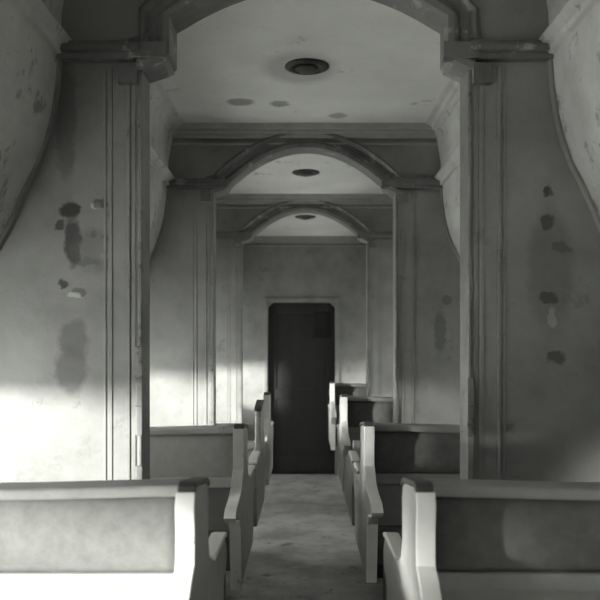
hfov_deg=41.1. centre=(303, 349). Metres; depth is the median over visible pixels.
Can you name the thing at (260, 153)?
trim
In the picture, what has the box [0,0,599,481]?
wall
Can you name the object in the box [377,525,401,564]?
seat cushion
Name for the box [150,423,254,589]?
seat
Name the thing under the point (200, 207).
trim
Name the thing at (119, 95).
pilasters
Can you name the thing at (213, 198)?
trim
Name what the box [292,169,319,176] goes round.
recessed light
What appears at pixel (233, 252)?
trim
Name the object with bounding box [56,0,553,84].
trim
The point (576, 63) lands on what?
wall
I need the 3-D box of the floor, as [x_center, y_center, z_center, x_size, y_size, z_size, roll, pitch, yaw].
[0.003,1.448,3.760,2.900,0.080,10.920,0,0,0]
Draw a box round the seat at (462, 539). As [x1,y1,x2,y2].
[383,477,599,599]
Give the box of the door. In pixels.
[268,303,334,473]
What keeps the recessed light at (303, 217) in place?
in the ceiling
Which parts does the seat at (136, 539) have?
panel, rail, panel, rail, edge trim, panel, armrest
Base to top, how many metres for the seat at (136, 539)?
1.138 m
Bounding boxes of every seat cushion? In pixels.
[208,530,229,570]
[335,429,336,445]
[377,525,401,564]
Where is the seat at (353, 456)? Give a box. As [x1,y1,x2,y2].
[344,440,386,599]
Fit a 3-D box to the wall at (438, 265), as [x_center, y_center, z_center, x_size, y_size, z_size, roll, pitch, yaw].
[0.003,0.067,4.620,2.740,2.682,0.120,0,0,0]
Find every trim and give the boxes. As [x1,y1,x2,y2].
[0,59,599,261]
[11,0,598,185]
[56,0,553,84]
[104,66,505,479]
[136,70,473,478]
[166,134,442,201]
[172,123,436,245]
[192,192,416,425]
[210,194,398,424]
[216,201,392,247]
[227,241,381,422]
[263,298,339,474]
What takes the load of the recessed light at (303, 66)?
in the ceiling
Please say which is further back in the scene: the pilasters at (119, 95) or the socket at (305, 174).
the socket at (305, 174)
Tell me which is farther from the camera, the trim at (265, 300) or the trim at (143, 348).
the trim at (265, 300)
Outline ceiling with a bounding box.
[161,0,449,235]
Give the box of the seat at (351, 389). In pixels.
[328,381,365,449]
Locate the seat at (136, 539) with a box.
[0,477,226,599]
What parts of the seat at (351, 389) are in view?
panel, edge trim, panel, rail, panel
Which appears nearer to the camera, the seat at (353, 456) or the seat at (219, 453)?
the seat at (219, 453)
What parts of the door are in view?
pane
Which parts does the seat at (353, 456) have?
panel, armrest, rail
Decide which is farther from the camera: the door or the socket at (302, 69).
the door
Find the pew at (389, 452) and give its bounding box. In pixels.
[353,421,459,582]
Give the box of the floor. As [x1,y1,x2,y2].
[226,474,382,599]
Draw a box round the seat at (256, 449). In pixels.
[224,400,264,599]
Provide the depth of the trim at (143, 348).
2.56 m
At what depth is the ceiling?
3.71 m
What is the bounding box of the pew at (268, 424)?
[216,392,273,484]
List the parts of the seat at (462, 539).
armrest, panel, edge trim, rail, panel, rail, panel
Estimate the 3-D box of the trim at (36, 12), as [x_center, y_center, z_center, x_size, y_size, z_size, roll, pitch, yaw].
[0.003,-1.101,3.710,1.600,0.347,10.620,0,0,0]
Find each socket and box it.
[295,64,318,74]
[298,172,312,176]
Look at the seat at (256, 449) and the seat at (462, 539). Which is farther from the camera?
the seat at (256, 449)
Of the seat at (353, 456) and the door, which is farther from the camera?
the door
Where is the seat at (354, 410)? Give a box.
[336,394,392,577]
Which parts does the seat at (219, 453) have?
rail, panel, rail, panel, edge trim, panel, armrest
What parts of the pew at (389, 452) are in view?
armrest, panel, edge trim, panel, rail, panel, rail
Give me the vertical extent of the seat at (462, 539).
1.138 m
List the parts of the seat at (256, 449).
panel, rail, armrest, panel, edge trim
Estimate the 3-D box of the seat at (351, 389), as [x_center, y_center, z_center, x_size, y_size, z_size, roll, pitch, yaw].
[0.766,0.839,7.018,1.084,1.138,1.041,0,0,0]
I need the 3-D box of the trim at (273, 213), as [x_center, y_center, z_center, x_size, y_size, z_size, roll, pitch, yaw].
[0.003,-1.048,6.635,1.600,0.412,0.179,0,0,0]
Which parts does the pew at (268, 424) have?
rail, panel, edge trim, panel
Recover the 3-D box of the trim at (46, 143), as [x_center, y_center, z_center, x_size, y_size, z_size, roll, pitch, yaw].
[0.003,-0.554,3.710,2.696,0.796,10.620,0,0,0]
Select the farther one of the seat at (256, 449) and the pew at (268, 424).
the pew at (268, 424)
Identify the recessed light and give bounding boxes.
[285,58,328,74]
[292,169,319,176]
[295,215,315,219]
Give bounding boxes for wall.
[0,0,172,253]
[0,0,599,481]
[150,139,459,426]
[216,204,392,422]
[243,243,365,422]
[436,0,599,255]
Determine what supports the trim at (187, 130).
attached to the wall at (28, 64)
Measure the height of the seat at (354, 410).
1.138 m
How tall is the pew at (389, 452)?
1.138 m
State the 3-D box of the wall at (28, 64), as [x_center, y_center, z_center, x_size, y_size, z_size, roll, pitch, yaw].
[-1.085,0.032,3.760,0.723,2.752,10.920,0,0,0]
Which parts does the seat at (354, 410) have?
panel, edge trim, rail, panel, rail, panel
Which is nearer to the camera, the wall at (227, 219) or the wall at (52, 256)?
the wall at (52, 256)

